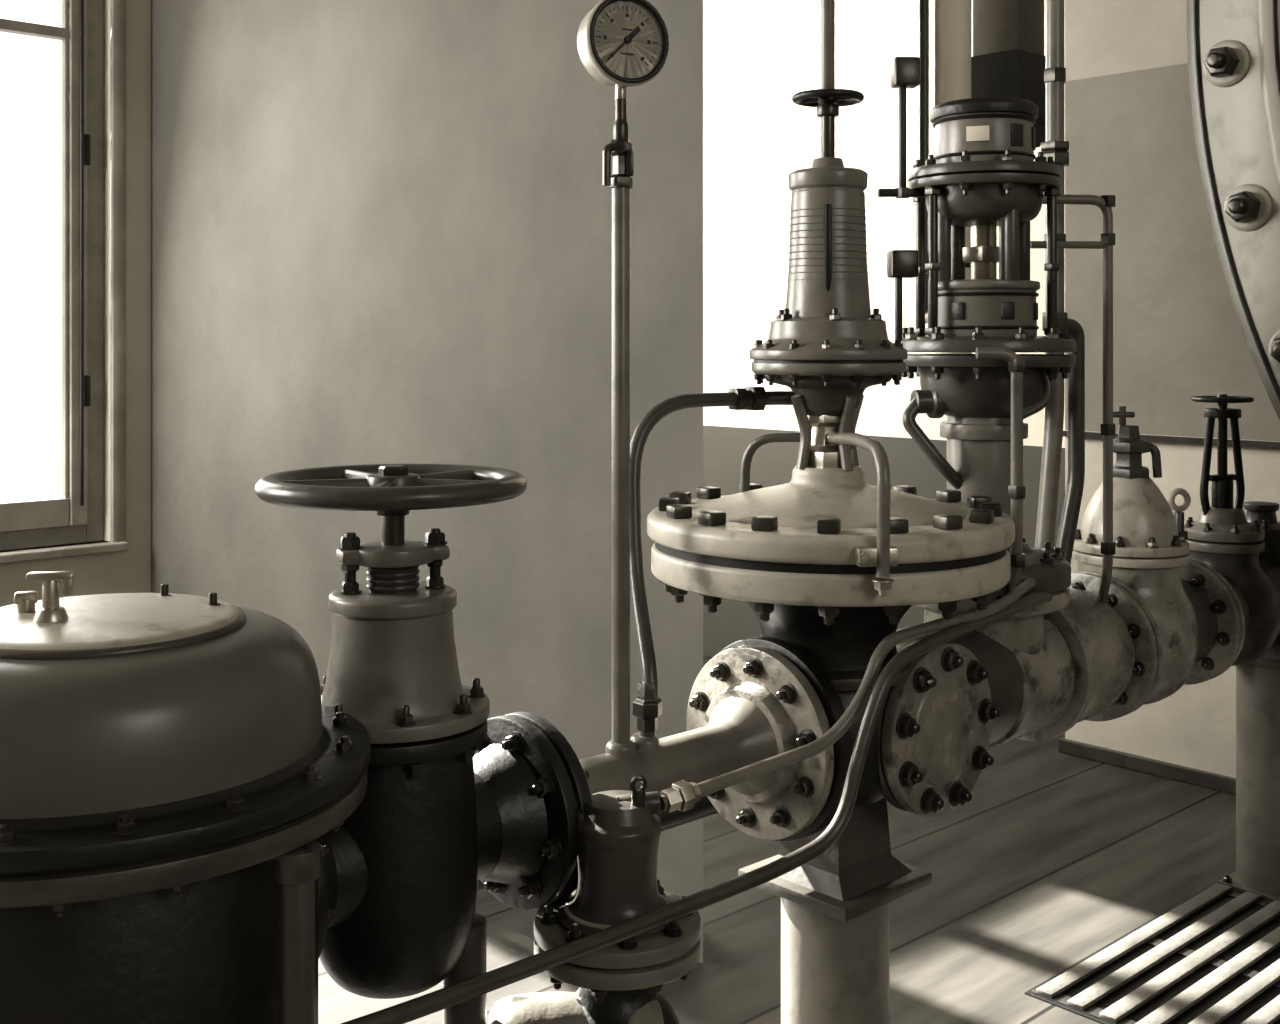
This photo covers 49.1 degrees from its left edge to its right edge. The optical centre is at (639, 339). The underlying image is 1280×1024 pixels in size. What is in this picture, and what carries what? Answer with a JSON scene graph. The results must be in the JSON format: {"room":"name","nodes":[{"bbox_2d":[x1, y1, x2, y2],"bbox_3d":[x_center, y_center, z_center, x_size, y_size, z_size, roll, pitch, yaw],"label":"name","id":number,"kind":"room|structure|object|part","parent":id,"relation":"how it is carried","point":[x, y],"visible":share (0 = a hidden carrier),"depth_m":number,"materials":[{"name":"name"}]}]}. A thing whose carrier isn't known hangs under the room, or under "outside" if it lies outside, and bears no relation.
{"room":"pump room","nodes":[
{"label":"pump room","id":0,"kind":"room"},
{"bbox_2d":[0,0,150,606],"bbox_3d":[-3.181,-0.800,4.722,8.156,4.600,0.251,0,0,-43],"label":"window frame","id":1,"kind":"structure","parent":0,"point":[129,571],"depth_m":5.61,"materials":[{"name":"paint"}]},
{"bbox_2d":[0,0,103,549],"bbox_3d":[-2.708,-0.400,5.116,1.485,2.400,0.115,0,0,-43],"label":"window","id":2,"kind":"structure","parent":1,"relation":"in","point":[50,521],"depth_m":5.50,"materials":[{"name":"paint"}]},
{"bbox_2d":[80,0,90,505],"bbox_3d":[-2.185,-0.375,5.511,0.024,2.050,0.046,0,0,33],"label":"window hinges","id":3,"kind":"object","parent":2,"relation":"attached to","point":[85,139],"visible":1,"depth_m":5.49,"materials":[{"name":"metal"}]},
{"bbox_2d":[0,540,127,563],"bbox_3d":[-2.649,0.818,5.045,1.595,0.035,0.120,0,0,-43],"label":"trim","id":4,"kind":"structure","parent":1,"relation":"attached to","point":[37,553],"depth_m":5.37,"materials":[{"name":"paint"}]},
{"bbox_2d":[110,0,125,541],"bbox_3d":[-2.073,-0.400,5.562,0.055,2.460,0.030,0,0,-43],"label":"window trim","id":5,"kind":"structure","parent":1,"relation":"attached to","point":[117,7],"depth_m":5.55,"materials":[{"name":"paint"}]},
{"bbox_2d":[151,0,702,963],"bbox_3d":[-0.859,-0.800,4.566,0.150,4.600,3.135,0,0,-43],"label":"wall","id":6,"kind":"structure","parent":0,"point":[381,230],"depth_m":4.17,"materials":[{"name":"grey paint"}]},
{"bbox_2d":[318,655,1235,1023],"bbox_3d":[0.117,1.575,1.165,8.156,0.150,9.950,0,0,-43],"label":"floor","id":7,"kind":"structure","parent":0,"point":[1053,857],"depth_m":3.78,"materials":[{"name":"wood"}]},
{"bbox_2d":[0,571,370,1023],"bbox_3d":[-0.632,0.881,1.635,0.624,1.238,0.624,0,0,-11],"label":"vessel","id":8,"kind":"object","parent":7,"relation":"on","point":[174,767],"visible":1,"depth_m":1.45,"materials":[{"name":"paint"}]},
{"bbox_3d":[-0.690,0.292,1.603,0.105,0.059,0.045,0,0,38],"label":"clamp handle","id":9,"kind":"part","parent":8,"relation":"part of","materials":[{"name":"metal"}]},
{"bbox_3d":[-0.632,0.325,1.635,0.318,0.022,0.318,0,0,0],"label":"lid","id":10,"kind":"part","parent":8,"relation":"part of","materials":[{"name":"beige metal"}]},
{"bbox_2d":[255,464,590,1023],"bbox_3d":[-0.323,0.836,1.921,0.504,1.328,0.364,0,0,-43],"label":"valve","id":11,"kind":"object","parent":7,"relation":"on","point":[455,797],"visible":0.75,"depth_m":1.84,"materials":[{"name":"grey paint"}]},
{"bbox_3d":[-0.337,0.290,1.909,0.152,0.024,0.112,0,0,0],"label":"gland plate","id":12,"kind":"part","parent":11,"relation":"part of","materials":[{"name":"grey paint"}]},
{"bbox_3d":[-0.337,0.285,1.909,0.044,0.170,0.044,0,0,0],"label":"stem","id":13,"kind":"part","parent":11,"relation":"part of","materials":[{"name":"metal"}]},
{"bbox_2d":[488,775,700,1023],"bbox_3d":[-0.066,1.055,1.980,0.303,0.890,0.236,0,0,0],"label":"valve","id":14,"kind":"object","parent":7,"relation":"on","point":[619,831],"visible":0.85,"depth_m":1.93,"materials":[{"name":"grey paint"}]},
{"bbox_3d":[-0.087,1.000,1.965,0.250,0.180,0.180,0,0,-9],"label":"strainer casing","id":15,"kind":"part","parent":14,"relation":"part of","materials":[{"name":"paint"}]},
{"bbox_2d":[477,796,718,891],"bbox_3d":[0.057,1.152,2.492,0.885,0.696,0.090,0,0,-43],"label":"pipe","id":16,"kind":"object","parent":7,"relation":"on","point":[703,808],"visible":0.02,"depth_m":2.48,"materials":[{"name":"metal"}]},
{"bbox_2d":[1025,883,1279,1023],"bbox_3d":[1.624,1.492,3.102,0.940,0.017,1.170,0,0,-43],"label":"floor grate","id":17,"kind":"object","parent":7,"relation":"on","point":[1212,957],"depth_m":3.31,"materials":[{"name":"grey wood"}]},
{"bbox_2d":[1218,871,1279,901],"bbox_3d":[1.737,1.492,3.832,0.220,0.016,0.220,0,0,-43],"label":"base plate","id":18,"kind":"object","parent":7,"relation":"on","point":[1236,886],"visible":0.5,"depth_m":3.79,"materials":[{"name":"grey metal"}]},
{"bbox_2d":[1222,874,1232,882],"bbox_3d":[1.737,1.475,3.832,0.282,0.018,0.282,0,0,0],"label":"bolts","id":19,"kind":"object","parent":18,"relation":"on","point":[1226,879],"depth_m":3.83,"materials":[{"name":"black metal"}]},
{"bbox_2d":[1236,664,1279,895],"bbox_3d":[1.737,1.179,3.832,0.196,0.618,0.196,0,0,0],"label":"post","id":20,"kind":"object","parent":18,"relation":"on","point":[1257,688],"visible":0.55,"depth_m":3.77,"materials":[{"name":"grey metal"}]},
{"bbox_2d":[1246,657,1279,669],"bbox_3d":[1.737,0.862,3.832,0.250,0.022,0.250,0,0,-43],"label":"plate","id":21,"kind":"object","parent":20,"relation":"on","point":[1264,662],"visible":0.05,"depth_m":3.73,"materials":[{"name":"grey paint"}]},
{"bbox_2d":[1262,635,1279,659],"bbox_3d":[1.737,0.803,3.832,0.200,0.097,0.200,0,0,-43],"label":"saddle","id":22,"kind":"object","parent":21,"relation":"on","point":[1274,652],"visible":0.06,"depth_m":3.75,"materials":[{"name":"grey paint"}]},
{"bbox_3d":[0.355,1.492,2.550,0.421,0.016,0.421,0,0,0],"label":"base plate","id":23,"kind":"object","parent":7,"relation":"on","visible":0},
{"bbox_2d":[781,897,889,1023],"bbox_3d":[0.355,1.236,2.550,0.196,0.503,0.196,0,0,0],"label":"post","id":24,"kind":"object","parent":23,"relation":"on","point":[834,971],"visible":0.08,"depth_m":2.46,"materials":[{"name":"grey metal"}]},
{"bbox_2d":[738,855,931,921],"bbox_3d":[0.355,0.977,2.550,0.250,0.022,0.250,0,0,-43],"label":"plate","id":25,"kind":"object","parent":24,"relation":"on","point":[853,907],"visible":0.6,"depth_m":2.46,"materials":[{"name":"grey paint"}]},
{"bbox_2d":[763,798,911,900],"bbox_3d":[0.355,0.861,2.550,0.200,0.212,0.200,0,0,-43],"label":"saddle","id":26,"kind":"object","parent":25,"relation":"on","point":[861,860],"visible":0.33,"depth_m":2.49,"materials":[{"name":"grey paint"}]},
{"bbox_2d":[703,0,1064,737],"bbox_3d":[3.119,-0.800,3.778,0.201,4.600,9.700,0,0,-43],"label":"wall","id":27,"kind":"structure","parent":0,"point":[758,54],"depth_m":6.30,"materials":[{"name":"white paint"}]},
{"bbox_2d":[579,557,1279,794],"bbox_3d":[1.054,0.690,3.194,3.302,0.316,0.326,0,0,-44],"label":"main pipeline","id":28,"kind":"object","parent":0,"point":[1085,661],"visible":0.45,"depth_m":2.79,"materials":[{"name":"grey paint"}]},
{"bbox_2d":[577,0,668,743],"bbox_3d":[-0.029,0.047,2.192,0.144,1.170,0.062,0,0,-27],"label":"pressure gauge","id":29,"kind":"object","parent":28,"relation":"attached to","point":[622,44],"visible":1,"depth_m":2.18,"materials":[{"name":"grey paint"}]},
{"bbox_3d":[-0.030,-0.390,2.193,0.018,0.030,0.018,0,0,0],"label":"stem","id":30,"kind":"part","parent":29,"relation":"part of","materials":[{"name":"metal"}]},
{"bbox_2d":[606,732,658,758],"bbox_3d":[-0.012,0.641,2.210,0.098,0.027,0.048,0,0,-43],"label":"socket","id":31,"kind":"object","parent":28,"relation":"attached to","point":[639,747],"depth_m":2.19,"materials":[{"name":"grey paint"}]},
{"bbox_2d":[341,578,1052,1023],"bbox_3d":[0.295,0.621,2.181,0.179,0.322,1.873,0,0,40],"label":"tubing","id":32,"kind":"object","parent":28,"relation":"attached to","point":[682,795],"visible":0.93,"depth_m":2.05,"materials":[{"name":"grey paint"}]},
{"bbox_2d":[630,387,794,736],"bbox_3d":[0.110,0.360,2.413,0.143,0.552,0.451,0,0,41],"label":"pipe","id":33,"kind":"object","parent":28,"relation":"attached to","point":[647,707],"visible":0.95,"depth_m":2.34,"materials":[{"name":"grey metal"}]},
{"bbox_2d":[647,0,1014,841],"bbox_3d":[0.340,-1.119,2.536,0.656,3.962,0.656,0,0,23],"label":"control valve","id":34,"kind":"object","parent":28,"relation":"attached to","point":[787,551],"visible":0.94,"depth_m":2.41,"materials":[{"name":"beige metal"}]},
{"bbox_2d":[740,432,897,596],"bbox_3d":[0.322,0.279,2.413,0.120,0.244,0.494,0,0,-20],"label":"tubing","id":35,"kind":"object","parent":34,"relation":"attached to","point":[883,556],"visible":0.99,"depth_m":2.19,"materials":[{"name":"grey paint"}]},
{"bbox_3d":[0.340,-1.775,2.536,0.025,2.650,0.025,0,0,0],"label":"extension rod","id":36,"kind":"part","parent":34,"relation":"part of","materials":[{"name":"grey paint"}]},
{"bbox_2d":[764,375,892,415],"bbox_3d":[0.340,0.099,2.536,0.231,0.078,0.231,0,0,0],"label":"bowl","id":37,"kind":"object","parent":34,"relation":"on","point":[842,395],"depth_m":2.47,"materials":[{"name":"grey paint"}]},
{"bbox_2d":[878,57,1076,654],"bbox_3d":[0.706,0.063,2.875,0.365,1.274,0.365,0,0,45],"label":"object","id":38,"kind":"object","parent":28,"relation":"attached to","point":[982,174],"visible":0.83,"depth_m":2.79,"materials":[{"name":"paint"}]},
{"bbox_2d":[919,0,971,353],"bbox_3d":[0.789,-1.475,3.462,0.153,3.250,1.010,0,0,9],"label":"standpipe","id":39,"kind":"object","parent":38,"relation":"attached to","point":[952,17],"visible":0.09,"depth_m":3.87,"materials":[{"name":"metal"}]},
{"bbox_3d":[0.671,-0.410,2.781,0.045,0.030,0.006,0,0,19],"label":"label plate","id":40,"kind":"part","parent":38,"relation":"part of","materials":[{"name":"metal"}]},
{"bbox_2d":[917,367,1042,417],"bbox_3d":[0.706,0.106,2.875,0.270,0.107,0.270,0,0,0],"label":"bowl","id":41,"kind":"object","parent":38,"relation":"on","point":[953,392],"depth_m":2.77,"materials":[{"name":"grey paint"}]},
{"bbox_2d":[925,184,1042,226],"bbox_3d":[0.706,-0.274,2.875,0.236,0.077,0.236,0,0,0],"label":"bowl","id":42,"kind":"object","parent":38,"relation":"on","point":[947,205],"depth_m":2.78,"materials":[{"name":"grey paint"}]},
{"bbox_3d":[0.706,-0.468,2.875,0.218,0.032,0.218,0,0,0],"label":"cap lid","id":43,"kind":"part","parent":38,"relation":"part of","materials":[{"name":"metal"}]},
{"bbox_2d":[975,194,1114,602],"bbox_3d":[0.853,0.162,2.883,0.138,0.934,0.633,0,0,43],"label":"tubing","id":44,"kind":"object","parent":38,"relation":"attached to","point":[1016,366],"visible":0.92,"depth_m":2.94,"materials":[{"name":"grey paint"}]},
{"bbox_2d":[1035,0,1084,563],"bbox_3d":[0.911,-1.249,3.055,0.162,3.702,0.067,0,0,-34],"label":"riser pipe","id":45,"kind":"object","parent":28,"relation":"attached to","point":[1054,146],"visible":0.77,"depth_m":3.04,"materials":[{"name":"grey metal"}]},
{"bbox_2d":[1069,406,1197,721],"bbox_3d":[1.119,0.505,3.258,0.379,0.700,0.330,0,0,-43],"label":"valve","id":46,"kind":"object","parent":28,"relation":"attached to","point":[1146,589],"visible":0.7,"depth_m":3.18,"materials":[{"name":"paint"}]},
{"bbox_2d":[1168,488,1190,539],"bbox_3d":[1.330,0.468,3.454,0.050,0.205,0.043,0,0,28],"label":"lifting eye","id":47,"kind":"object","parent":46,"relation":"attached to","point":[1178,514],"visible":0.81,"depth_m":3.45,"materials":[{"name":"grey paint"}]},
{"bbox_3d":[1.330,0.395,3.454,0.060,0.060,0.015,0,0,-11],"label":"ring handle","id":48,"kind":"part","parent":47,"relation":"part of","materials":[{"name":"grey metal"}]},
{"bbox_3d":[1.330,0.497,3.454,0.043,0.145,0.042,0,0,0],"label":"stem","id":49,"kind":"part","parent":47,"relation":"part of","materials":[{"name":"grey paint"}]},
{"bbox_2d":[1184,394,1279,665],"bbox_3d":[1.504,0.487,3.615,0.287,0.695,0.287,0,0,0],"label":"valve","id":50,"kind":"object","parent":28,"relation":"attached to","point":[1222,538],"visible":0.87,"depth_m":3.55,"materials":[{"name":"grey paint"}]},
{"bbox_3d":[1.504,0.270,3.615,0.024,0.260,0.024,0,0,0],"label":"stem","id":51,"kind":"part","parent":50,"relation":"part of","materials":[{"name":"metal"}]},
{"bbox_2d":[1243,501,1279,564],"bbox_3d":[1.675,0.527,3.774,0.170,0.185,0.170,0,0,0],"label":"isolating cock","id":52,"kind":"object","parent":28,"relation":"on","point":[1264,512],"visible":0.52,"depth_m":3.73,"materials":[{"name":"grey paint"}]},
{"bbox_2d":[1065,0,1279,777],"bbox_3d":[3.877,-0.800,2.698,0.156,4.600,6.685,0,0,-43],"label":"wall pier","id":53,"kind":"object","parent":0,"point":[1178,336],"visible":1,"depth_m":4.84,"materials":[{"name":"paint"}]},
{"bbox_2d":[1058,738,1235,794],"bbox_3d":[3.806,1.475,2.642,0.028,0.050,6.700,0,0,-43],"label":"baseboard","id":54,"kind":"structure","parent":53,"relation":"attached to","point":[1214,781],"depth_m":4.83,"materials":[{"name":"grey paint"}]},
{"bbox_2d":[1063,431,1279,447],"bbox_3d":[3.813,0.340,2.642,0.015,0.020,6.690,0,0,-43],"label":"trim","id":55,"kind":"structure","parent":53,"relation":"attached to","point":[1246,443],"depth_m":4.75,"materials":[{"name":"grey paint"}]},
{"bbox_2d":[1187,0,1279,419],"bbox_3d":[2.991,-0.769,1.812,0.650,4.538,4.516,0,0,-43],"label":"flange","id":56,"kind":"object","parent":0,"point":[1233,46],"depth_m":3.18,"materials":[{"name":"paint"}]},
{"bbox_3d":[0.117,-3.175,1.165,8.156,0.150,9.950,0,0,-43],"label":"ceiling","id":57,"kind":"structure","parent":0,"visible":0},
{"bbox_2d":[971,0,1044,147],"bbox_3d":[1.053,-1.825,4.000,0.210,2.550,0.210,0,0,-43],"label":"ventilation duct","id":58,"kind":"object","parent":57,"relation":"hanging from","point":[1008,59],"visible":0.74,"depth_m":3.94,"materials":[{"name":"grey metal"}]}
]}

